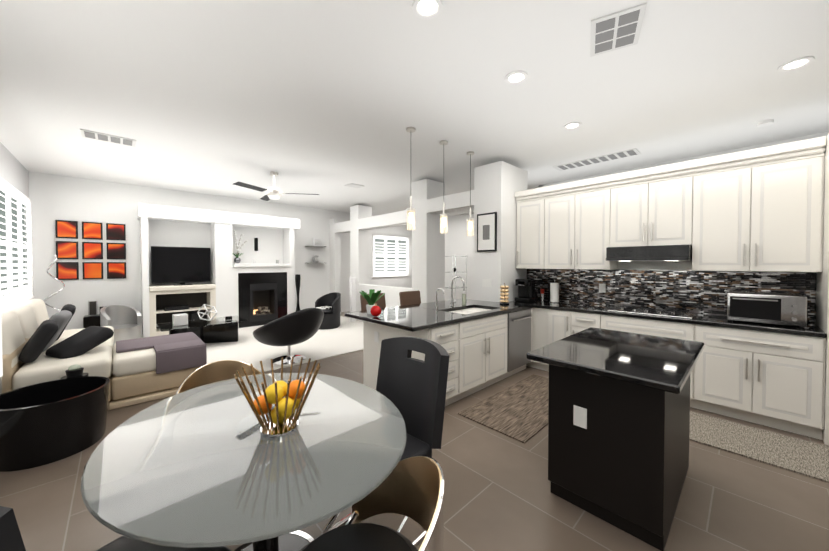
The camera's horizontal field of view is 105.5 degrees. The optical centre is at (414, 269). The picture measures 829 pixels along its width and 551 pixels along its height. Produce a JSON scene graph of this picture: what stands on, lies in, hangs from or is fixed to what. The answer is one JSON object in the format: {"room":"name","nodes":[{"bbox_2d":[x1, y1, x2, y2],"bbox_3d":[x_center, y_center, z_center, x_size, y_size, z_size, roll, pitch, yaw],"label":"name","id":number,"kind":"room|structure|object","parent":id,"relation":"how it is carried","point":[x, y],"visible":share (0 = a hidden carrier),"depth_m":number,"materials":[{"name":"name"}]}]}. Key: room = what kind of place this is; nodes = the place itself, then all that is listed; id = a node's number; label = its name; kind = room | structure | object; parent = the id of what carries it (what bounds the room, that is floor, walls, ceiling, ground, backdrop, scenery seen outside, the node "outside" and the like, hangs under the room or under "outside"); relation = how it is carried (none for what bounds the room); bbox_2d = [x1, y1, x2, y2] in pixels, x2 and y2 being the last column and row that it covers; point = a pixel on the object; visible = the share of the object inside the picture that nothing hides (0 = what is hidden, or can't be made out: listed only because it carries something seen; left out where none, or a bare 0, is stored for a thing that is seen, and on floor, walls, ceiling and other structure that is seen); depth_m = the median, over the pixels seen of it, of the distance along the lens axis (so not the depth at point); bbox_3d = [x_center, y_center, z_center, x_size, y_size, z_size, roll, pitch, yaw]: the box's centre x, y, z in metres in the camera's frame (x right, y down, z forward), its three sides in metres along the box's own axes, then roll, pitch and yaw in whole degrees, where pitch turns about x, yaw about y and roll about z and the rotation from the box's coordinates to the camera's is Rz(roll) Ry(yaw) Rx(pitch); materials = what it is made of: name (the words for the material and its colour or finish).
{"room":"kitchen and dining room","nodes":[
{"label":"kitchen and dining room","id":0,"kind":"room"},
{"bbox_2d":[0,142,30,299],"bbox_3d":[-2.842,-0.077,1.329,0.100,3.100,11.550,-1,1,-43],"label":"wall","id":1,"kind":"structure","parent":0,"point":[14,172],"depth_m":4.67,"materials":[{"name":"white paint"}]},
{"bbox_2d":[0,177,34,309],"bbox_3d":[-5.243,-0.318,4.009,0.083,1.630,3.410,-1,1,-43],"label":"window","id":2,"kind":"structure","parent":1,"relation":"in","point":[16,249],"depth_m":4.51,"materials":[{"name":"white"}]},
{"bbox_2d":[29,171,411,329],"bbox_3d":[-3.313,-0.204,8.752,9.400,3.100,0.100,-1,1,-43],"label":"wall","id":3,"kind":"structure","parent":0,"point":[53,197],"depth_m":6.32,"materials":[{"name":"white paint"}]},
{"bbox_2d":[55,220,125,279],"bbox_3d":[-6.130,-0.349,6.000,0.929,1.085,0.032,-1,1,-43],"label":"wall art","id":4,"kind":"object","parent":3,"relation":"attached to","point":[69,250],"visible":0.94,"depth_m":5.97,"materials":[{"name":"orange"}]},
{"bbox_2d":[372,234,408,276],"bbox_3d":[-0.811,-0.443,10.979,1.620,1.420,0.082,-1,1,-43],"label":"dining room window","id":5,"kind":"structure","parent":3,"relation":"in","point":[390,256],"depth_m":10.95,"materials":[{"name":"white"}]},
{"bbox_3d":[-2.816,-0.409,8.995,0.540,0.482,0.218,-1,1,-43],"label":"wall shelf","id":6,"kind":"object","parent":3,"relation":"attached to","visible":0},
{"bbox_2d":[312,238,318,262],"bbox_3d":[-2.823,-0.536,8.989,0.175,0.708,0.060,-1,1,-43],"label":"decor","id":7,"kind":"object","parent":6,"relation":"on","point":[314,244],"visible":0.88,"depth_m":8.95,"materials":[{"name":"silver metal"}]},
{"bbox_2d":[329,179,444,319],"bbox_3d":[-0.935,-0.157,7.753,0.618,3.040,4.624,-1,1,-36],"label":"column","id":8,"kind":"structure","parent":0,"point":[428,259],"depth_m":5.98,"materials":[{"name":"white paint"}]},
{"bbox_2d":[335,190,473,320],"bbox_3d":[-0.586,0.038,7.190,0.820,2.670,5.320,-1,1,-43],"label":"beam","id":9,"kind":"structure","parent":0,"point":[456,202],"depth_m":7.20,"materials":[{"name":"white paint"}]},
{"bbox_2d":[0,311,828,550],"bbox_3d":[0.578,1.468,4.580,9.500,0.100,11.550,-1,1,-43],"label":"floor","id":10,"kind":"structure","parent":0,"point":[499,495],"depth_m":1.97,"materials":[{"name":"tile"}]},
{"bbox_2d":[0,269,2,393],"bbox_3d":[-3.537,0.567,2.588,0.240,1.770,0.240,-1,1,-43],"label":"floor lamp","id":11,"kind":"object","parent":10,"relation":"on","point":[1,366],"visible":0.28,"depth_m":2.64,"materials":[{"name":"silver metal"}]},
{"bbox_2d":[0,376,109,471],"bbox_3d":[-2.951,1.222,2.561,0.690,0.460,0.690,-1,1,-43],"label":"planter","id":12,"kind":"object","parent":10,"relation":"on","point":[44,423],"visible":1,"depth_m":2.42,"materials":[{"name":"black"}]},
{"bbox_2d":[61,373,88,378],"bbox_3d":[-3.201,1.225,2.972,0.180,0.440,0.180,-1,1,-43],"label":"tray","id":13,"kind":"object","parent":12,"relation":"on","point":[82,375],"visible":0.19,"depth_m":2.95,"materials":[{"name":"black"}]},
{"bbox_2d":[65,364,83,377],"bbox_3d":[-3.201,0.952,2.967,0.120,0.104,0.120,-1,1,-43],"label":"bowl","id":14,"kind":"object","parent":13,"relation":"on","point":[76,370],"visible":1,"depth_m":2.94,"materials":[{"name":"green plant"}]},
{"bbox_2d":[0,506,230,550],"bbox_3d":[-0.931,0.967,0.943,0.678,1.025,0.624,-1,1,-43],"label":"dining chair","id":15,"kind":"object","parent":10,"relation":"on","point":[10,537],"visible":0.33,"depth_m":1.09,"materials":[{"name":"black leather"}]},
{"bbox_2d":[137,203,300,337],"bbox_3d":[-4.313,0.045,7.325,3.160,2.650,0.610,-1,1,-43],"label":"wall","id":16,"kind":"structure","parent":10,"relation":"on","point":[261,291],"depth_m":7.09,"materials":[{"name":"white paint"}]},
{"bbox_2d":[151,246,210,285],"bbox_3d":[-4.943,-0.065,6.709,1.020,0.809,0.180,-1,1,-43],"label":"tv","id":17,"kind":"object","parent":16,"relation":"attached to","point":[182,265],"visible":1,"depth_m":6.66,"materials":[{"name":"black"}]},
{"bbox_2d":[254,238,257,250],"bbox_3d":[-3.972,-0.620,7.899,0.080,0.320,0.024,-1,1,-43],"label":"art","id":18,"kind":"object","parent":16,"relation":"attached to","point":[255,244],"visible":0.86,"depth_m":7.89,"materials":[{"name":"black"}]},
{"bbox_2d":[233,230,280,262],"bbox_3d":[-3.842,-0.530,7.726,1.151,0.784,0.264,-1,1,-43],"label":"mantel decor","id":19,"kind":"object","parent":16,"relation":"on","point":[237,259],"visible":1,"depth_m":7.42,"materials":[{"name":"silver metal"}]},
{"bbox_2d":[176,360,261,393],"bbox_3d":[-1.165,1.047,1.976,0.580,0.830,0.532,-1,1,-43],"label":"dining chair","id":20,"kind":"object","parent":10,"relation":"on","point":[215,371],"visible":0.12,"depth_m":2.14,"materials":[{"name":"brown wood"}]},
{"bbox_2d":[81,373,406,550],"bbox_3d":[-0.708,1.094,1.499,1.202,0.754,1.457,-1,1,-43],"label":"dining table","id":21,"kind":"object","parent":10,"relation":"on","point":[209,465],"visible":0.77,"depth_m":1.17,"materials":[{"name":"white glass"}]},
{"bbox_2d":[234,357,320,436],"bbox_3d":[-0.608,0.581,1.420,0.357,0.272,0.355,-1,1,-43],"label":"fruit bowl","id":22,"kind":"object","parent":21,"relation":"on","point":[283,418],"visible":1,"depth_m":1.38,"materials":[{"name":"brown metal"}]},
{"bbox_2d":[205,316,362,371],"bbox_3d":[-3.241,1.386,6.008,5.698,0.014,4.028,-1,1,-43],"label":"floor carpet","id":23,"kind":"object","parent":10,"relation":"on","point":[344,337],"visible":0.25,"depth_m":5.57,"materials":[{"name":"white carpet"}]},
{"bbox_2d":[43,255,64,310],"bbox_3d":[-6.275,0.577,5.492,0.262,1.650,0.260,-1,1,-43],"label":"lamp","id":24,"kind":"object","parent":23,"relation":"on","point":[49,274],"visible":0.48,"depth_m":5.48,"materials":[{"name":"silver metal"}]},
{"bbox_2d":[83,314,99,327],"bbox_3d":[-5.985,1.134,5.953,0.360,0.520,0.280,-1,1,-43],"label":"table","id":25,"kind":"object","parent":23,"relation":"on","point":[88,321],"visible":0.25,"depth_m":5.80,"materials":[{"name":"black wood"}]},
{"bbox_2d":[88,301,101,315],"bbox_3d":[-5.964,0.734,5.946,0.270,0.279,0.070,-1,1,-43],"label":"frame","id":26,"kind":"object","parent":25,"relation":"on","point":[92,308],"visible":0.75,"depth_m":5.90,"materials":[{"name":"silver metal"}]},
{"bbox_2d":[1,299,206,409],"bbox_3d":[-3.983,0.926,4.081,1.790,1.001,2.505,-1,1,-43],"label":"sofa","id":27,"kind":"object","parent":23,"relation":"on","point":[39,345],"visible":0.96,"depth_m":3.40,"materials":[{"name":"beige leather"}]},
{"bbox_2d":[100,305,141,345],"bbox_3d":[-5.402,1.036,5.814,0.560,0.720,0.560,-1,1,-43],"label":"chair","id":28,"kind":"object","parent":23,"relation":"on","point":[124,321],"visible":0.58,"depth_m":5.86,"materials":[{"name":"grey"}]},
{"bbox_2d":[156,316,247,342],"bbox_3d":[-3.895,1.188,5.822,1.300,0.416,0.800,-1,1,-43],"label":"coffee table","id":29,"kind":"object","parent":23,"relation":"on","point":[218,330],"visible":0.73,"depth_m":5.88,"materials":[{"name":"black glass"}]},
{"bbox_2d":[172,313,187,325],"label":"decor","id":30,"kind":"object","parent":29,"relation":"on","point":[179,319],"depth_m":5.49,"materials":[{"name":"white"}]},
{"bbox_2d":[197,304,216,320],"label":"decor","id":31,"kind":"object","parent":29,"relation":"on","point":[204,305],"depth_m":5.80,"materials":[{"name":"white"}]},
{"bbox_2d":[273,345,305,364],"bbox_3d":[-1.959,1.195,4.884,0.599,0.435,0.599,-1,1,-43],"label":"chair base","id":32,"kind":"object","parent":23,"relation":"on","point":[287,358],"visible":0.38,"depth_m":4.84,"materials":[{"name":"silver metal"}]},
{"bbox_2d":[253,308,323,345],"bbox_3d":[-1.919,0.862,4.851,0.978,0.601,1.010,1,1,35],"label":"lounge chair","id":33,"kind":"object","parent":32,"relation":"on","point":[298,327],"visible":1,"depth_m":4.49,"materials":[{"name":"grey leather"}]},
{"bbox_2d":[295,274,300,310],"bbox_3d":[-2.967,0.749,8.023,0.200,1.220,0.200,-1,1,-43],"label":"floor vase","id":34,"kind":"object","parent":23,"relation":"on","point":[297,279],"visible":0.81,"depth_m":7.98,"materials":[{"name":"black ceramic"}]},
{"bbox_2d":[315,292,340,329],"bbox_3d":[-2.076,0.969,7.395,0.669,0.800,0.680,-1,1,-43],"label":"tub chair","id":35,"kind":"object","parent":23,"relation":"on","point":[331,318],"visible":0.6,"depth_m":7.25,"materials":[{"name":"grey leather"}]},
{"bbox_2d":[316,306,331,309],"bbox_3d":[-2.079,0.904,7.374,0.330,0.037,0.320,1,1,37],"label":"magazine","id":36,"kind":"object","parent":35,"relation":"on","point":[325,307],"visible":0.71,"depth_m":7.29,"materials":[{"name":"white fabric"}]},
{"bbox_2d":[349,277,355,321],"bbox_3d":[-1.586,0.783,8.074,0.120,1.150,0.120,-1,1,-43],"label":"tower speaker","id":37,"kind":"object","parent":23,"relation":"on","point":[352,280],"visible":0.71,"depth_m":8.03},
{"bbox_2d":[300,455,443,550],"bbox_3d":[-0.170,1.064,0.995,0.532,0.830,0.544,-1,1,-43],"label":"dining chair","id":38,"kind":"object","parent":10,"relation":"on","point":[412,487],"visible":0.81,"depth_m":1.15,"materials":[{"name":"brown wood"}]},
{"bbox_2d":[360,293,385,369],"bbox_3d":[-0.461,0.891,4.462,0.438,1.058,0.496,-1,1,-43],"label":"bar stool","id":39,"kind":"object","parent":10,"relation":"on","point":[380,302],"visible":0.08,"depth_m":4.62,"materials":[{"name":"brown leather"}]},
{"bbox_2d":[321,337,448,545],"bbox_3d":[-0.169,0.952,1.793,0.643,1.025,0.556,-1,1,-43],"label":"dining chair","id":40,"kind":"object","parent":10,"relation":"on","point":[413,390],"visible":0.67,"depth_m":1.89,"materials":[{"name":"grey leather"}]},
{"bbox_2d":[399,290,420,305],"bbox_3d":[0.075,0.884,4.885,0.438,1.058,0.496,-1,1,-43],"label":"bar stool","id":41,"kind":"object","parent":10,"relation":"on","point":[409,297],"visible":0.19,"depth_m":4.98,"materials":[{"name":"brown leather"}]},
{"bbox_2d":[373,307,468,376],"bbox_3d":[0.420,0.983,4.117,1.947,0.884,0.414,-1,1,-43],"label":"base cabinet","id":42,"kind":"object","parent":10,"relation":"on","point":[380,333],"depth_m":3.58,"materials":[{"name":"white wood"}]},
{"bbox_2d":[397,323,460,405],"bbox_3d":[0.163,0.997,3.303,0.456,0.884,0.419,-1,1,-43],"label":"base cabinet","id":43,"kind":"object","parent":10,"relation":"on","point":[449,338],"depth_m":3.22,"materials":[{"name":"white wood"}]},
{"bbox_2d":[445,255,466,298],"bbox_3d":[1.155,0.464,9.127,0.640,1.750,0.440,-1,1,-43],"label":"etagere","id":44,"kind":"object","parent":10,"relation":"on","point":[454,271],"visible":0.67,"depth_m":9.16,"materials":[{"name":"silver metal"}]},
{"bbox_2d":[457,307,508,398],"bbox_3d":[0.685,0.989,3.795,0.978,0.884,0.419,-1,1,-43],"label":"base cabinet","id":45,"kind":"object","parent":10,"relation":"on","point":[484,344],"depth_m":3.64,"materials":[{"name":"white wood"}]},
{"bbox_2d":[345,307,476,330],"bbox_3d":[-0.076,0.530,3.566,0.940,0.040,1.165,-1,1,-43],"label":"countertop","id":46,"kind":"structure","parent":45,"relation":"on","point":[403,318],"depth_m":3.34,"materials":[{"name":"black stone"}]},
{"bbox_2d":[360,289,384,313],"bbox_3d":[-0.499,0.375,3.620,0.298,0.266,0.292,-1,1,-43],"label":"potted plant","id":47,"kind":"object","parent":46,"relation":"on","point":[371,298],"visible":0.85,"depth_m":3.57,"materials":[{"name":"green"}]},
{"bbox_2d":[370,304,380,316],"bbox_3d":[-0.415,0.442,3.386,0.120,0.138,0.120,-1,1,-43],"label":"ornament","id":48,"kind":"object","parent":46,"relation":"on","point":[375,310],"visible":1,"depth_m":3.35,"materials":[{"name":"red"}]},
{"bbox_2d":[405,301,512,318],"bbox_3d":[0.543,0.520,4.149,0.761,0.040,1.165,-1,1,-43],"label":"countertop","id":49,"kind":"structure","parent":45,"relation":"on","point":[442,306],"depth_m":4.04,"materials":[{"name":"black stone"}]},
{"bbox_2d":[435,276,464,308],"bbox_3d":[0.476,0.296,4.041,0.400,0.410,0.236,-1,1,-43],"label":"faucet","id":50,"kind":"object","parent":49,"relation":"on","point":[451,303],"visible":1,"depth_m":4.11,"materials":[{"name":"silver metal"}]},
{"bbox_2d":[462,291,465,304],"bbox_3d":[0.690,0.395,4.399,0.056,0.199,0.056,-1,1,-43],"label":"soap bottle","id":51,"kind":"object","parent":49,"relation":"on","point":[463,299],"visible":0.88,"depth_m":4.38,"materials":[{"name":"white"}]},
{"bbox_2d":[458,374,548,442],"bbox_3d":[1.255,1.431,3.424,1.600,0.012,0.700,-1,1,-43],"label":"area rug","id":52,"kind":"object","parent":10,"relation":"on","point":[518,411],"visible":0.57,"depth_m":3.19,"materials":[{"name":"brown carpet"}]},
{"bbox_2d":[509,307,532,375],"bbox_3d":[1.276,0.979,4.352,0.648,0.884,0.419,-1,1,-43],"label":"dishwasher","id":53,"kind":"object","parent":10,"relation":"on","point":[520,322],"depth_m":4.19,"materials":[{"name":"silver metal"}]},
{"bbox_2d":[445,299,532,310],"bbox_3d":[1.042,0.512,4.620,0.611,0.040,1.165,-1,1,-43],"label":"countertop","id":54,"kind":"structure","parent":53,"relation":"on","point":[476,303],"depth_m":4.41,"materials":[{"name":"black stone"}]},
{"bbox_2d":[500,283,508,304],"bbox_3d":[1.272,0.344,4.452,0.130,0.299,0.130,-1,1,-43],"label":"pod carousel","id":55,"kind":"object","parent":54,"relation":"on","point":[504,289],"visible":1,"depth_m":4.42,"materials":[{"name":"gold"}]},
{"bbox_2d":[526,309,544,370],"bbox_3d":[1.828,0.973,4.728,0.640,0.885,0.630,-1,1,-43],"label":"base cabinet","id":56,"kind":"object","parent":10,"relation":"on","point":[538,315],"depth_m":4.41,"materials":[{"name":"white wood"}]},
{"bbox_2d":[545,309,596,371],"bbox_3d":[2.262,0.981,4.268,0.640,0.885,0.636,-1,1,-43],"label":"base cabinet","id":57,"kind":"object","parent":10,"relation":"on","point":[559,325],"depth_m":4.13,"materials":[{"name":"white wood"}]},
{"bbox_2d":[526,327,703,550],"bbox_3d":[1.409,0.997,2.160,1.200,0.925,0.760,-1,1,-43],"label":"kitchen island","id":58,"kind":"object","parent":10,"relation":"on","point":[618,425],"visible":1,"depth_m":1.81,"materials":[{"name":"black wood"}]},
{"bbox_2d":[597,313,692,407],"bbox_3d":[2.774,0.990,3.725,0.640,0.885,0.855,-1,1,-43],"label":"base cabinet","id":59,"kind":"object","parent":10,"relation":"on","point":[669,329],"depth_m":3.45,"materials":[{"name":"white wood"}]},
{"bbox_2d":[689,411,828,482],"bbox_3d":[3.012,1.448,2.442,0.670,0.012,2.900,-1,1,-43],"label":"area rug","id":60,"kind":"object","parent":10,"relation":"on","point":[802,457],"visible":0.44,"depth_m":2.57,"materials":[{"name":"beige carpet"}]},
{"bbox_2d":[693,325,825,439],"bbox_3d":[3.346,1.000,3.118,0.640,0.885,0.815,-1,1,-43],"label":"base cabinet","id":61,"kind":"object","parent":10,"relation":"on","point":[770,375],"depth_m":2.86,"materials":[{"name":"white wood"}]},
{"bbox_2d":[509,301,826,336],"bbox_3d":[2.615,0.525,3.877,0.652,0.040,2.936,-1,1,-43],"label":"countertop","id":62,"kind":"structure","parent":61,"relation":"on","point":[719,319],"depth_m":3.40,"materials":[{"name":"black stone"}]},
{"bbox_2d":[515,279,534,302],"bbox_3d":[1.670,0.319,4.758,0.240,0.339,0.220,-1,1,-43],"label":"coffee maker","id":63,"kind":"object","parent":62,"relation":"on","point":[526,290],"visible":1,"depth_m":4.70,"materials":[{"name":"black plastic"}]},
{"bbox_2d":[540,292,544,300],"bbox_3d":[1.946,0.428,4.787,0.054,0.119,0.054,1,1,32],"label":"spice jar","id":64,"kind":"object","parent":62,"relation":"on","point":[542,295],"depth_m":4.77,"materials":[{"name":"black"}]},
{"bbox_2d":[549,280,559,302],"bbox_3d":[2.070,0.326,4.654,0.150,0.329,0.150,-1,1,-43],"label":"paper towel","id":65,"kind":"object","parent":62,"relation":"on","point":[554,292],"visible":1,"depth_m":4.61,"materials":[{"name":"white paper"}]},
{"bbox_2d":[727,291,806,327],"bbox_3d":[3.406,0.377,3.070,0.430,0.281,0.500,-1,1,-43],"label":"toaster oven","id":66,"kind":"object","parent":62,"relation":"on","point":[789,309],"visible":1,"depth_m":2.93,"materials":[{"name":"silver metal"}]},
{"bbox_2d":[816,133,828,444],"bbox_3d":[3.882,0.154,2.497,0.692,2.598,0.798,-1,1,-43],"label":"tall cabinet","id":67,"kind":"object","parent":10,"relation":"on","point":[822,305],"visible":0.5,"depth_m":2.67,"materials":[{"name":"white wood"}]},
{"bbox_2d":[0,0,828,215],"bbox_3d":[0.578,-1.732,4.525,9.500,0.100,11.550,-1,1,-43],"label":"ceiling","id":68,"kind":"structure","parent":0,"point":[327,101],"depth_m":2.90,"materials":[{"name":"white paint"}]},
{"bbox_2d":[80,129,135,146],"bbox_3d":[-3.872,-1.665,3.999,0.497,0.013,0.336,-1,1,-43],"label":"ceiling vent","id":69,"kind":"object","parent":68,"relation":"in","point":[85,133],"depth_m":4.00,"materials":[{"name":"white metal"}]},
{"bbox_2d":[233,171,318,200],"bbox_3d":[-2.587,-1.465,5.630,1.377,0.469,1.254,-1,1,-43],"label":"ceiling fan","id":70,"kind":"object","parent":68,"relation":"hanging from","point":[273,193],"visible":1,"depth_m":5.46,"materials":[{"name":"silver metal"}]},
{"bbox_2d":[406,127,415,229],"bbox_3d":[-0.043,-1.068,3.752,0.108,1.199,0.108,1,1,35],"label":"pendant light","id":71,"kind":"object","parent":68,"relation":"hanging from","point":[410,211],"depth_m":3.72,"materials":[{"name":"white glass"}]},
{"bbox_2d":[412,0,442,19],"bbox_3d":[0.081,-1.631,1.963,0.188,0.011,0.188,1,1,38],"label":"recessed light","id":72,"kind":"object","parent":68,"relation":"in","point":[427,9],"depth_m":1.97,"materials":[{"name":"white"}]},
{"bbox_2d":[440,140,447,233],"bbox_3d":[0.386,-1.075,4.157,0.108,1.199,0.108,1,1,35],"label":"pendant light","id":73,"kind":"object","parent":68,"relation":"hanging from","point":[443,221],"depth_m":4.13,"materials":[{"name":"white glass"}]},
{"bbox_2d":[467,151,473,235],"bbox_3d":[0.808,-1.082,4.554,0.108,1.199,0.108,1,1,35],"label":"pendant light","id":74,"kind":"object","parent":68,"relation":"hanging from","point":[470,221],"depth_m":4.53,"materials":[{"name":"white glass"}]},
{"bbox_2d":[505,71,527,84],"bbox_3d":[0.875,-1.644,2.710,0.188,0.011,0.188,0,1,2],"label":"recessed light","id":75,"kind":"object","parent":68,"relation":"in","point":[516,77],"depth_m":2.70,"materials":[{"name":"white"}]},
{"bbox_2d":[563,122,581,129],"bbox_3d":[1.829,-1.660,3.651,0.188,0.011,0.188,1,1,38],"label":"recessed light","id":76,"kind":"object","parent":68,"relation":"in","point":[573,125],"depth_m":3.64,"materials":[{"name":"white"}]},
{"bbox_2d":[553,148,640,170],"bbox_3d":[2.767,-1.680,4.865,0.334,0.013,1.143,-1,1,-43],"label":"ceiling vent","id":77,"kind":"object","parent":68,"relation":"in","point":[631,152],"depth_m":4.81,"materials":[{"name":"white metal"}]},
{"bbox_2d":[590,2,646,56],"bbox_3d":[1.383,-1.634,2.169,0.479,0.013,0.406,-1,1,-43],"label":"ceiling vent","id":78,"kind":"object","parent":68,"relation":"in","point":[616,30],"depth_m":2.15,"materials":[{"name":"white metal"}]},
{"bbox_2d":[757,119,773,126],"bbox_3d":[3.963,-1.647,3.560,0.130,0.034,0.130,-1,1,-43],"label":"smoke detector","id":79,"kind":"object","parent":68,"relation":"attached to","point":[768,122],"visible":1,"depth_m":3.53,"materials":[{"name":"white plastic"}]},
{"bbox_2d":[777,56,814,71],"bbox_3d":[3.055,-1.641,2.526,0.188,0.011,0.188,1,1,38],"label":"recessed light","id":80,"kind":"object","parent":68,"relation":"in","point":[800,62],"depth_m":2.52,"materials":[{"name":"white"}]},
{"bbox_2d":[445,213,473,299],"bbox_3d":[3.998,-0.187,7.776,0.100,3.100,11.350,-1,1,-43],"label":"wall","id":81,"kind":"structure","parent":0,"point":[459,241],"depth_m":10.37,"materials":[{"name":"white paint"}]},
{"bbox_2d":[474,161,527,302],"bbox_3d":[1.393,-0.091,5.067,0.790,3.000,0.480,-1,1,-43],"label":"pillar","id":82,"kind":"structure","parent":0,"point":[498,185],"depth_m":4.78,"materials":[{"name":"white paint"}]},
{"bbox_2d":[477,212,496,251],"bbox_3d":[1.093,-0.556,4.777,0.028,0.580,0.340,-1,1,-43],"label":"art","id":83,"kind":"object","parent":82,"relation":"attached to","point":[486,232],"visible":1,"depth_m":4.75,"materials":[{"name":"black"}]},
{"bbox_2d":[539,131,828,323],"bbox_3d":[4.030,-0.122,3.945,1.510,3.100,5.730,-1,1,-43],"label":"wall","id":84,"kind":"structure","parent":0,"point":[658,265],"depth_m":3.83,"materials":[{"name":"white paint"}]},
{"bbox_2d":[516,196,541,267],"bbox_3d":[1.863,-0.532,4.862,0.369,1.050,0.446,-1,1,-43],"label":"upper cabinet","id":85,"kind":"object","parent":84,"relation":"attached to","point":[529,211],"depth_m":4.73,"materials":[{"name":"white wood"}]},
{"bbox_2d":[542,184,617,269],"bbox_3d":[2.304,-0.524,4.394,0.369,1.050,0.840,-1,1,-43],"label":"upper cabinet","id":86,"kind":"object","parent":84,"relation":"attached to","point":[575,225],"depth_m":4.24,"materials":[{"name":"white wood"}]},
{"bbox_2d":[599,284,605,292],"bbox_3d":[2.592,0.262,4.349,0.007,0.120,0.080,-1,1,-43],"label":"electrical outlet plate","id":87,"kind":"object","parent":84,"relation":"attached to","point":[602,287],"depth_m":4.34,"materials":[{"name":"white plastic"}]},
{"bbox_2d":[606,245,691,260],"bbox_3d":[2.796,-0.179,3.749,0.547,0.168,0.770,-1,1,-43],"label":"range hood","id":88,"kind":"object","parent":84,"relation":"attached to","point":[664,253],"visible":0.85,"depth_m":3.53,"materials":[{"name":"black metal"}]},
{"bbox_2d":[610,172,689,246],"bbox_3d":[2.860,-0.654,3.802,0.369,0.770,0.780,-1,1,-43],"label":"upper cabinet","id":89,"kind":"object","parent":84,"relation":"attached to","point":[655,211],"depth_m":3.65,"materials":[{"name":"white wood"}]},
{"bbox_2d":[690,152,824,271],"bbox_3d":[3.426,-0.504,3.205,0.369,1.050,0.870,-1,1,-43],"label":"upper cabinet","id":90,"kind":"object","parent":84,"relation":"attached to","point":[760,209],"depth_m":3.04,"materials":[{"name":"white wood"}]}
]}

